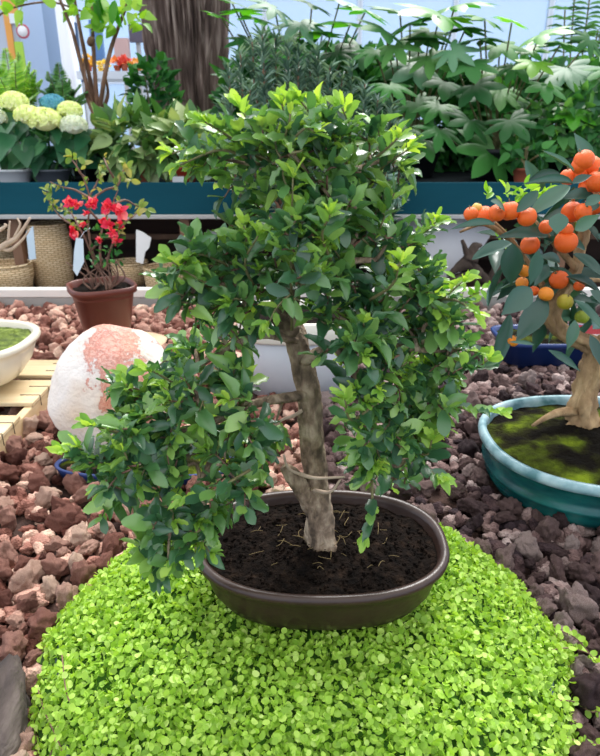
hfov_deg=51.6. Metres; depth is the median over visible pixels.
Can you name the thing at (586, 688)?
rock
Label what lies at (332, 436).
rock
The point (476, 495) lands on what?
rock
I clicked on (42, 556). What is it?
rock
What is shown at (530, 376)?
rock
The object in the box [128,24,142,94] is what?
window
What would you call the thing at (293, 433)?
rock
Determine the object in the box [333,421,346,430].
rock
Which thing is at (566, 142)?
potted shrub
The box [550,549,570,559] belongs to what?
rock
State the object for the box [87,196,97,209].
flower
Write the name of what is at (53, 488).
rock
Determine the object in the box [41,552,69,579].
rock
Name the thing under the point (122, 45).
poster
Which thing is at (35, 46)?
wall
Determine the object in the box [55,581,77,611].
rock
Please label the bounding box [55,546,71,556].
rock
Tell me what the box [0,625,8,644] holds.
rock
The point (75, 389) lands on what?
boulder
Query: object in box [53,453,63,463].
rock
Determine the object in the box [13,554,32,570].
rock
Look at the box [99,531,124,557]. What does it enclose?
rock
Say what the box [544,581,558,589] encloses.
rock
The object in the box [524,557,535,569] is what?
rock
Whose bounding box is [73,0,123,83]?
window
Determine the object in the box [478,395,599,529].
pot
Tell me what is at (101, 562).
rock
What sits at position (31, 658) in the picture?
rock
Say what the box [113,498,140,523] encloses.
rock
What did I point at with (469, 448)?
rock
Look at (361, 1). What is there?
window
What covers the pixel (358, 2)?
window
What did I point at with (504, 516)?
rock
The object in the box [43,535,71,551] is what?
rock
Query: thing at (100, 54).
poster
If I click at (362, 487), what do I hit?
rock
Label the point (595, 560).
rock
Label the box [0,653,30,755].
weathered rock
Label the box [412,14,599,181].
leaf plant
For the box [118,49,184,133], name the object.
potted shrub
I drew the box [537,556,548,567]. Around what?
rock
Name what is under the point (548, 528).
rock
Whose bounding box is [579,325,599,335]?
plant label
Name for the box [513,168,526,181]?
pot
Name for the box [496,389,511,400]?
rock
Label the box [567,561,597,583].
rock
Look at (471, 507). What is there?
rock
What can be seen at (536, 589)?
rock
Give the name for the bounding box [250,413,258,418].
rock
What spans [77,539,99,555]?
rock
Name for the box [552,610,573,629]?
rock
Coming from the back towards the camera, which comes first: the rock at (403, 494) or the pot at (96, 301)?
the pot at (96, 301)
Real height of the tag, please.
0.170 m
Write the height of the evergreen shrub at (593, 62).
1.044 m
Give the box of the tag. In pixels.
[26,226,35,259]
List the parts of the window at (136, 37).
stand post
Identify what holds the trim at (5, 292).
attached to the gravel bed
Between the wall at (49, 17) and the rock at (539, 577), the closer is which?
the rock at (539, 577)
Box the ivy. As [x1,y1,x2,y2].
[497,129,557,181]
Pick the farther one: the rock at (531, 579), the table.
the table
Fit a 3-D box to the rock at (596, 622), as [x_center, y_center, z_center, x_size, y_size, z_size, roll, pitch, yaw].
[0.485,0.389,0.966,0.054,0.053,0.044,6,23,16]
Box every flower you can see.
[62,195,75,207]
[69,225,78,239]
[74,199,83,209]
[79,221,85,227]
[81,210,89,215]
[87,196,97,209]
[95,236,102,243]
[100,218,114,230]
[101,198,111,214]
[107,228,118,238]
[112,203,128,220]
[112,237,122,245]
[116,220,123,229]
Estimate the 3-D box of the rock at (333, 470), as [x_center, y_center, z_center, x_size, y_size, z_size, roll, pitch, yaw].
[0.074,0.217,1.388,0.051,0.055,0.072,-17,28,-36]
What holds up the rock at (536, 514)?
on the gravel at (560, 377)
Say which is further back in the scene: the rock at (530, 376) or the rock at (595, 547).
the rock at (530, 376)
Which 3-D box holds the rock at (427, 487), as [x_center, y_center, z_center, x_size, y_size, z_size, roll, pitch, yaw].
[0.264,0.237,1.341,0.053,0.054,0.053,16,27,34]
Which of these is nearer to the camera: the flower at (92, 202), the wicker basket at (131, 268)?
the flower at (92, 202)
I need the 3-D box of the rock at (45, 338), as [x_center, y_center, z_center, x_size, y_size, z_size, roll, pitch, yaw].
[-0.930,-0.135,2.275,0.049,0.070,0.047,-11,25,-25]
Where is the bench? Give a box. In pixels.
[0,169,599,218]
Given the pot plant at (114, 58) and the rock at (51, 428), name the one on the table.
the pot plant at (114, 58)
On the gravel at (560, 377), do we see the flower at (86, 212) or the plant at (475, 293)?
the plant at (475, 293)
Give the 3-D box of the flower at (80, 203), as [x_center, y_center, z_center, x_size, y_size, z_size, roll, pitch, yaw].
[-0.738,-0.576,2.055,0.040,0.035,0.029,5,23,13]
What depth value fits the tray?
1.37 m
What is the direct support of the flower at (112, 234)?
on the flowering shrub at (98, 300)
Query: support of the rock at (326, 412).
on the gravel bed
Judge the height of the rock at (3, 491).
0.056 m
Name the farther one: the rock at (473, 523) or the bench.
the bench
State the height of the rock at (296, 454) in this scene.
0.036 m
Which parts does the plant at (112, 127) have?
pot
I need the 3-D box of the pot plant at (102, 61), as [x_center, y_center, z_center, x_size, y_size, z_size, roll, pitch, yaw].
[-1.725,-2.725,5.415,0.135,0.124,0.148,0,22,0]
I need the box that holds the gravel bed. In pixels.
[0,311,599,745]
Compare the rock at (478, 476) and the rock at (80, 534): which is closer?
the rock at (80, 534)
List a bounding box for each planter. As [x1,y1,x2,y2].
[237,300,350,396]
[490,324,583,367]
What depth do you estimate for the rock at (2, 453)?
1.45 m
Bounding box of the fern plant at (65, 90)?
[36,62,88,175]
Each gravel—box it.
[0,300,300,755]
[323,301,599,737]
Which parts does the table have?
leg, leg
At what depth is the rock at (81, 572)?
1.06 m
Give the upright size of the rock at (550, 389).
0.051 m
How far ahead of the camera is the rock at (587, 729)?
0.80 m
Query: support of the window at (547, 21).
in the wall
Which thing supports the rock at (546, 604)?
on the gravel at (560, 377)
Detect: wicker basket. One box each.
[0,224,13,258]
[0,258,33,286]
[26,220,73,286]
[110,257,147,285]
[143,262,184,286]
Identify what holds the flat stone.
on the gravel bed
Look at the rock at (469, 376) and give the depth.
1.89 m
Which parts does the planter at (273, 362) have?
planter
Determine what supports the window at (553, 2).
in the wall
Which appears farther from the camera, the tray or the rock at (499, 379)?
the rock at (499, 379)
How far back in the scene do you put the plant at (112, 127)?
3.14 m
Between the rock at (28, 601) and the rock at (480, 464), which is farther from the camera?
the rock at (480, 464)
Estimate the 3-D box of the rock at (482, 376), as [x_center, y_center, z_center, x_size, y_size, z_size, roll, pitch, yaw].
[0.558,0.004,1.911,0.046,0.065,0.053,2,22,6]
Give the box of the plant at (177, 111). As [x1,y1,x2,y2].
[133,97,219,181]
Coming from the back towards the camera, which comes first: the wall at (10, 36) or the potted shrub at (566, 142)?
the wall at (10, 36)
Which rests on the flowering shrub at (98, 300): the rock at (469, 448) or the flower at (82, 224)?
the flower at (82, 224)
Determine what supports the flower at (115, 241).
on the flowering shrub at (98, 300)
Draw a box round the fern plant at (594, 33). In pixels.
[547,0,599,124]
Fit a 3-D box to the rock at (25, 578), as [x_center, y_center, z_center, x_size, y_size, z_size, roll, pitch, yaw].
[-0.472,0.347,1.067,0.050,0.064,0.068,2,22,6]
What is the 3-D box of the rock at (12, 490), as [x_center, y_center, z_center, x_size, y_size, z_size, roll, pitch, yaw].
[-0.613,0.247,1.334,0.047,0.036,0.032,20,29,40]
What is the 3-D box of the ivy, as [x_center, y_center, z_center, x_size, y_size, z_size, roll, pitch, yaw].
[1.167,-1.155,3.229,0.285,0.264,0.271,0,22,0]
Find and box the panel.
[74,22,88,128]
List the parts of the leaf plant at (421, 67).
pot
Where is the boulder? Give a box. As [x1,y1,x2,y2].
[47,324,165,448]
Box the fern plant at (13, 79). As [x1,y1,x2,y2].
[0,48,42,141]
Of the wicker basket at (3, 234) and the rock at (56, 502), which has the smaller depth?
the rock at (56, 502)
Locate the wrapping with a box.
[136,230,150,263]
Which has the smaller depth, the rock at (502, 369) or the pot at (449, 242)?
the rock at (502, 369)
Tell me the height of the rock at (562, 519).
0.053 m
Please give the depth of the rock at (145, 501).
1.26 m
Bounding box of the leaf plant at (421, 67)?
[351,1,495,177]
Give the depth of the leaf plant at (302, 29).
3.56 m
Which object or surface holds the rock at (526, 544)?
on the gravel at (560, 377)
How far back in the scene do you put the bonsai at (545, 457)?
1.25 m
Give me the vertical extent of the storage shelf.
1.120 m
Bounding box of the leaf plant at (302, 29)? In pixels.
[201,0,389,100]
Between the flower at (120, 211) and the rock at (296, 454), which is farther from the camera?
the flower at (120, 211)
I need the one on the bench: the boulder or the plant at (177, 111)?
the plant at (177, 111)
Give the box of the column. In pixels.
[55,0,83,117]
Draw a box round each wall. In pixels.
[0,0,29,77]
[18,0,54,161]
[41,0,63,84]
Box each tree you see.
[0,0,156,178]
[45,81,512,629]
[139,0,230,111]
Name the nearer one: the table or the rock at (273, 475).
the rock at (273, 475)
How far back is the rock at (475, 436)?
1.53 m
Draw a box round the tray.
[54,453,236,484]
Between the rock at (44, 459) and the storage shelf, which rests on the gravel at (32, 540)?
the rock at (44, 459)
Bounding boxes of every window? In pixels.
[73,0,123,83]
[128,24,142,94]
[262,0,264,34]
[265,0,359,43]
[359,0,456,49]
[446,0,552,128]
[545,0,554,59]
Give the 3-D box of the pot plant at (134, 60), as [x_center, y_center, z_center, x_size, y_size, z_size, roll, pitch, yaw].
[-1.432,-2.738,5.417,0.133,0.122,0.136,11,25,26]
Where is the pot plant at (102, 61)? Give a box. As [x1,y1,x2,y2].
[96,59,111,70]
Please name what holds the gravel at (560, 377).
on the gravel bed
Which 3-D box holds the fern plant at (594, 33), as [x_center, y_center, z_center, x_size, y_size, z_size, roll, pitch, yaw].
[2.010,-1.579,4.635,0.643,2.336,0.035,0,22,0]
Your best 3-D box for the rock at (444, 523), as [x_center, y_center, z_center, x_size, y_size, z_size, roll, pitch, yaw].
[0.282,0.303,1.198,0.042,0.047,0.056,7,23,16]
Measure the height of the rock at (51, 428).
0.060 m
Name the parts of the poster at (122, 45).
stand post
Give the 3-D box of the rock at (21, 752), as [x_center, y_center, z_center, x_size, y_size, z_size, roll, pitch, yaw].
[-0.350,0.475,0.750,0.032,0.033,0.054,2,22,5]
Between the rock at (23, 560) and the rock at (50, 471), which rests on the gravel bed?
the rock at (50, 471)
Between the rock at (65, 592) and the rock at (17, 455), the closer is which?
the rock at (65, 592)
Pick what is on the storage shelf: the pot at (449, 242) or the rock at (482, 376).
the pot at (449, 242)
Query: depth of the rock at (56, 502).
1.26 m
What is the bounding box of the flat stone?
[144,331,166,344]
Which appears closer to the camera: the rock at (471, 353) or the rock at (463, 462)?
the rock at (463, 462)
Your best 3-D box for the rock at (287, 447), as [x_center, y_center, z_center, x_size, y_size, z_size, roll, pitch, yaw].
[-0.041,0.180,1.490,0.046,0.048,0.057,7,23,17]
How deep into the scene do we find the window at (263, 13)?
7.50 m
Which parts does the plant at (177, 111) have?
pot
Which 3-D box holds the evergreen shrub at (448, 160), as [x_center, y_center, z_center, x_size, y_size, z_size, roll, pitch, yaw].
[0.947,-1.704,4.091,0.982,0.880,0.655,3,22,8]
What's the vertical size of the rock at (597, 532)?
0.048 m
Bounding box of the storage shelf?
[0,219,599,286]
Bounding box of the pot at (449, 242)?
[396,219,494,277]
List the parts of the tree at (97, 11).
pot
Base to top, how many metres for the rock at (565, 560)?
0.032 m
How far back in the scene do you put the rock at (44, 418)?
1.63 m
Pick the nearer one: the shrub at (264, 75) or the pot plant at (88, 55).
the shrub at (264, 75)
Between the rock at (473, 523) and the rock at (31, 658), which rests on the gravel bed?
the rock at (473, 523)
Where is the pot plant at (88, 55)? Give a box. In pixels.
[82,53,91,70]
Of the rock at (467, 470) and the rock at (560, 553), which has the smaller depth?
the rock at (560, 553)
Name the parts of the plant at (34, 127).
pot, pot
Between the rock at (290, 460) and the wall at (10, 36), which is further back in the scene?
the wall at (10, 36)
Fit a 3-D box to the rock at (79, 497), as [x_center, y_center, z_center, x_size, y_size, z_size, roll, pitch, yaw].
[-0.454,0.244,1.314,0.062,0.046,0.037,-14,26,-31]
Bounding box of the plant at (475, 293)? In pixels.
[443,271,490,303]
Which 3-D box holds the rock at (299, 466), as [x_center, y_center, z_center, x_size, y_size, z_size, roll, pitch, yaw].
[0.007,0.214,1.400,0.062,0.044,0.058,6,23,15]
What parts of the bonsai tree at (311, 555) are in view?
pot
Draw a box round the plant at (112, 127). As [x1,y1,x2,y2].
[87,89,184,181]
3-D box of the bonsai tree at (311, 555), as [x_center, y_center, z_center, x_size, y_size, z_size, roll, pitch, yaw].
[-0.028,0.010,0.788,0.529,0.695,0.291,-3,22,-7]
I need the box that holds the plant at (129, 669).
[27,499,599,755]
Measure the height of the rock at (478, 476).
0.044 m
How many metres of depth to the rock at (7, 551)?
1.12 m
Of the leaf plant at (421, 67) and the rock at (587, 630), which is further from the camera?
the leaf plant at (421, 67)
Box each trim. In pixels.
[0,287,599,297]
[0,298,599,310]
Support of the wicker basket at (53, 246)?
on the storage shelf
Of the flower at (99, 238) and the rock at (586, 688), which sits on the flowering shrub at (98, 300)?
the flower at (99, 238)
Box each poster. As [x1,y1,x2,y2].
[88,20,107,104]
[114,38,134,148]
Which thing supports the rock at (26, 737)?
on the gravel at (32, 540)
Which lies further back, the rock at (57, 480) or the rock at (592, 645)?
the rock at (57, 480)
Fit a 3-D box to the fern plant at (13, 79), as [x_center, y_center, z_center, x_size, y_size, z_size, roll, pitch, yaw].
[-1.571,-1.515,3.542,0.475,0.698,0.277,20,29,40]
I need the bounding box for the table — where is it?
[76,71,151,128]
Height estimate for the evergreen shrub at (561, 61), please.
0.863 m
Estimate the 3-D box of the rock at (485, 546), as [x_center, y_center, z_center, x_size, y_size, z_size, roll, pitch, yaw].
[0.341,0.316,1.149,0.030,0.044,0.053,-3,22,-7]
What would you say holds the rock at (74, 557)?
on the gravel at (32, 540)
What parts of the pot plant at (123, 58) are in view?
pot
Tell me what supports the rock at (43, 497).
on the gravel at (32, 540)
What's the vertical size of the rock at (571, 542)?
0.053 m
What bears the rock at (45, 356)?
on the gravel at (32, 540)
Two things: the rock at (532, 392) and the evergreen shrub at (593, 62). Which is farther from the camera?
the evergreen shrub at (593, 62)
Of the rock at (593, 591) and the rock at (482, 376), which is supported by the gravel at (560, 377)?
the rock at (593, 591)
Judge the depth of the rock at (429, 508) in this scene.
1.23 m
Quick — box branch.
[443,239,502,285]
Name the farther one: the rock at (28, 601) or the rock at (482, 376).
the rock at (482, 376)
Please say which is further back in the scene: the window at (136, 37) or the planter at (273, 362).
the window at (136, 37)
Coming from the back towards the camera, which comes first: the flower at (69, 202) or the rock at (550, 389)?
the flower at (69, 202)
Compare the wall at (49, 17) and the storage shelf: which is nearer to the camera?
the storage shelf
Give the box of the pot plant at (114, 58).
[110,55,124,70]
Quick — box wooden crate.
[0,360,57,452]
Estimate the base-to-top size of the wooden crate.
0.068 m
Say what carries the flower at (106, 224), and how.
on the flowering shrub at (98, 300)
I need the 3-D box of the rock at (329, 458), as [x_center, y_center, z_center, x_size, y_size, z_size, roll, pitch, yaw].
[0.066,0.200,1.441,0.031,0.045,0.036,10,24,23]
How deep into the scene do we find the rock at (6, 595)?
1.02 m
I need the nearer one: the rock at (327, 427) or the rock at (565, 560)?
the rock at (565, 560)
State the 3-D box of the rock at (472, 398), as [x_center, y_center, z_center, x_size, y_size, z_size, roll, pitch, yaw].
[0.487,0.070,1.747,0.045,0.077,0.079,-4,22,-11]
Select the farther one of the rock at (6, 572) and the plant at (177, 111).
the plant at (177, 111)
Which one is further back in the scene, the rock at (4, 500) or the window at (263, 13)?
the window at (263, 13)
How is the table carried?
on the floor
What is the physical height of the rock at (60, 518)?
0.052 m
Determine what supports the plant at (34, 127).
on the bench
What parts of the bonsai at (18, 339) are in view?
pot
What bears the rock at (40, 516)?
on the gravel at (32, 540)
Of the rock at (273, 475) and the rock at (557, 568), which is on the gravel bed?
the rock at (557, 568)
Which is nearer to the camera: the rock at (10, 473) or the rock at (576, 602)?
the rock at (576, 602)
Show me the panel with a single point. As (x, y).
(75, 23)
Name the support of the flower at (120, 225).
on the flowering shrub at (98, 300)
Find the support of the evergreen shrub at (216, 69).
on the bench
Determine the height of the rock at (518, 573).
0.019 m
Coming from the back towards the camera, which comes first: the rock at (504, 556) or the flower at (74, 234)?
the flower at (74, 234)
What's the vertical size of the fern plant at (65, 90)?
0.620 m
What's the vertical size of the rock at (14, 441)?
0.059 m
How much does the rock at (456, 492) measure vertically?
0.053 m
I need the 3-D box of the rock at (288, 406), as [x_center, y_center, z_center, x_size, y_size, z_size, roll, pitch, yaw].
[-0.032,0.082,1.726,0.038,0.048,0.048,16,27,35]
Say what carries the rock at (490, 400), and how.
on the gravel at (560, 377)
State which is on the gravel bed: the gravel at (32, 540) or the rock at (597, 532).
the gravel at (32, 540)
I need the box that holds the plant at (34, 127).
[0,91,102,181]
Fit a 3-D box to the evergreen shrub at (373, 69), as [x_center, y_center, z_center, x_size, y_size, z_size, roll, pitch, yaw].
[0.297,-1.769,4.150,0.983,0.970,0.644,0,22,0]
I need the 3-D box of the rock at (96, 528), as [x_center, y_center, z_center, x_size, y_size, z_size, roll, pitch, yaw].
[-0.379,0.294,1.204,0.041,0.038,0.048,15,26,32]
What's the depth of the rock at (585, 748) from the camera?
0.76 m
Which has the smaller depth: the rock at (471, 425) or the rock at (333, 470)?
the rock at (333, 470)
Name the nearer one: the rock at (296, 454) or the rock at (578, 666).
the rock at (578, 666)
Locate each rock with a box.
[0,451,6,462]
[0,463,20,485]
[0,487,7,496]
[0,496,14,509]
[0,505,16,532]
[0,540,18,566]
[0,557,13,582]
[0,589,13,607]
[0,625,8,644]
[0,630,27,660]
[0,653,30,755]
[4,485,21,495]
[5,435,22,452]
[5,447,26,465]
[5,614,25,628]
[8,559,44,593]
[10,749,28,755]
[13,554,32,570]
[16,590,38,611]
[18,726,38,751]
[19,623,28,635]
[22,415,38,437]
[22,647,43,666]
[25,432,43,444]
[26,607,59,642]
[27,468,50,492]
[28,508,47,522]
[33,452,52,465]
[34,441,49,450]
[34,486,59,510]
[36,352,56,359]
[37,410,51,429]
[38,552,45,559]
[39,332,52,345]
[40,575,58,602]
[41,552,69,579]
[43,465,56,480]
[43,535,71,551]
[44,486,62,495]
[44,505,86,533]
[45,421,58,437]
[50,495,73,510]
[51,474,62,486]
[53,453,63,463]
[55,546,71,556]
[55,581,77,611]
[62,464,87,495]
[68,552,82,568]
[70,521,91,546]
[70,558,97,586]
[72,481,99,503]
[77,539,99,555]
[92,521,115,538]
[94,551,113,573]
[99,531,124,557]
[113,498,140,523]
[140,498,166,506]
[185,475,205,491]
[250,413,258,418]
[263,473,276,487]
[265,485,284,492]
[274,450,295,470]
[276,444,292,454]
[282,402,295,411]
[287,427,298,439]
[293,447,300,461]
[294,463,302,472]
[321,391,333,405]
[323,404,335,416]
[323,419,333,437]
[324,430,348,447]
[326,455,335,462]
[327,462,349,483]
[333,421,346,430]
[333,482,345,489]
[334,451,346,464]
[339,479,356,490]
[360,478,386,495]
[389,483,412,500]
[411,478,436,498]
[417,503,437,521]
[440,480,467,499]
[441,520,455,530]
[451,417,461,428]
[456,497,488,516]
[457,438,479,457]
[458,373,472,388]
[458,457,476,469]
[462,463,477,476]
[464,416,479,434]
[465,491,480,500]
[466,390,480,406]
[466,513,483,533]
[470,352,479,360]
[470,433,482,451]
[470,467,489,486]
[472,370,488,382]
[474,537,492,555]
[476,459,487,472]
[483,395,502,405]
[492,364,510,373]
[493,373,510,386]
[493,511,517,524]
[495,543,515,569]
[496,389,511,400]
[496,497,522,514]
[510,392,529,398]
[510,569,525,583]
[514,530,542,561]
[517,369,536,390]
[522,576,535,590]
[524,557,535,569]
[528,571,545,583]
[528,583,543,597]
[529,390,541,395]
[531,509,543,521]
[535,515,561,542]
[536,597,557,616]
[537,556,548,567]
[543,384,567,394]
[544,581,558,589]
[549,554,566,581]
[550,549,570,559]
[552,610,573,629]
[553,511,569,529]
[557,581,598,627]
[561,556,571,577]
[564,533,579,549]
[565,670,599,720]
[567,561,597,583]
[568,739,597,755]
[570,659,583,676]
[574,654,594,668]
[575,722,598,740]
[578,623,593,642]
[579,581,599,604]
[586,639,599,655]
[590,536,599,552]
[590,551,599,573]
[591,740,599,755]
[592,619,599,635]
[595,526,599,535]
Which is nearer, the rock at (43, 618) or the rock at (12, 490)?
the rock at (43, 618)
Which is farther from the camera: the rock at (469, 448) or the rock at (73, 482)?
the rock at (469, 448)
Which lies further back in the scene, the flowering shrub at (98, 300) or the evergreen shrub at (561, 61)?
the evergreen shrub at (561, 61)
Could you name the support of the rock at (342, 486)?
on the gravel at (560, 377)
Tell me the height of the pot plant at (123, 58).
0.148 m
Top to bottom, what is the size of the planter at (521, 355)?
0.100 m
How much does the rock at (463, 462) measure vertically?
0.029 m
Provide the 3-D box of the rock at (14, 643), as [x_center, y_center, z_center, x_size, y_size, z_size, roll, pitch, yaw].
[-0.430,0.404,0.926,0.052,0.049,0.042,12,25,26]
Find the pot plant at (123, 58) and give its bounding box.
[117,54,131,70]
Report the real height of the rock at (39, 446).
0.028 m
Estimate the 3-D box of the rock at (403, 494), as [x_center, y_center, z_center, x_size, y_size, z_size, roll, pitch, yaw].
[0.210,0.241,1.309,0.047,0.059,0.075,2,22,4]
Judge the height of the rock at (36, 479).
0.054 m
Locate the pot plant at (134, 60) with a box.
[127,57,142,70]
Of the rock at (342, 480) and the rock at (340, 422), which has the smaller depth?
the rock at (342, 480)
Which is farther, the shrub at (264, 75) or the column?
the column
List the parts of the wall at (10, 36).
orange panel, orange panel, lime panel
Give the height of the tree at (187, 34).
3.600 m
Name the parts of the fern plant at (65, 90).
pot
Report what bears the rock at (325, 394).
on the gravel at (560, 377)
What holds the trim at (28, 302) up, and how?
on the gravel bed
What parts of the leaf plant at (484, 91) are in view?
pot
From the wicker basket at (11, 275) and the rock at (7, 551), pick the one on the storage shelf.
the wicker basket at (11, 275)
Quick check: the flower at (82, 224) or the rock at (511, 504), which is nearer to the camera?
the rock at (511, 504)
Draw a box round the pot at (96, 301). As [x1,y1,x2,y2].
[66,276,136,330]
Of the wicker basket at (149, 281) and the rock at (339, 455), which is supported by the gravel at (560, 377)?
the rock at (339, 455)
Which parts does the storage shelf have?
post, post, rail, post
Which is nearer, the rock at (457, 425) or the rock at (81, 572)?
the rock at (81, 572)
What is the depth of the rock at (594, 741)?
0.78 m
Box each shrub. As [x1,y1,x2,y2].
[39,148,155,330]
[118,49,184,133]
[207,25,307,158]
[212,22,412,251]
[304,32,405,166]
[385,46,508,171]
[479,55,584,160]
[503,76,599,172]
[557,49,599,134]
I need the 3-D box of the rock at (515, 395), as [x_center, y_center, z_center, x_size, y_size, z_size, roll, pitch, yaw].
[0.632,0.060,1.772,0.066,0.042,0.046,0,22,0]
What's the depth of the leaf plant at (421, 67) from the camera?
3.35 m
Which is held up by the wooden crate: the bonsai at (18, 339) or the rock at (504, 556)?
the bonsai at (18, 339)
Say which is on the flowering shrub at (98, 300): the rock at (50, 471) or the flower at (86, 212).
the flower at (86, 212)
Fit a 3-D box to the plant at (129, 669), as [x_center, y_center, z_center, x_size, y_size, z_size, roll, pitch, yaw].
[0.008,0.367,0.912,0.798,0.128,0.822,-11,24,-25]
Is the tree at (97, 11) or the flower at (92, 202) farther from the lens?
the tree at (97, 11)
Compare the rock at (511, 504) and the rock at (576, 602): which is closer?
the rock at (576, 602)
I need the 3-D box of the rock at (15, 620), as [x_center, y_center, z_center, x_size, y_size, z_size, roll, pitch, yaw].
[-0.452,0.388,0.987,0.031,0.029,0.024,6,23,15]
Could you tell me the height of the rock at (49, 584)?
0.043 m
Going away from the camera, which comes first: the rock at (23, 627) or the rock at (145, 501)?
the rock at (23, 627)
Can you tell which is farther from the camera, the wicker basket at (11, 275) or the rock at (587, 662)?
the wicker basket at (11, 275)
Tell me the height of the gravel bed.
0.068 m
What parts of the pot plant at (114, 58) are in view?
pot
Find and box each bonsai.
[0,217,40,385]
[450,133,599,529]
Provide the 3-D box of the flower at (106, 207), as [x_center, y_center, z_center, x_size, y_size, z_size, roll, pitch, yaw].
[-0.633,-0.563,2.031,0.032,0.054,0.051,0,22,0]

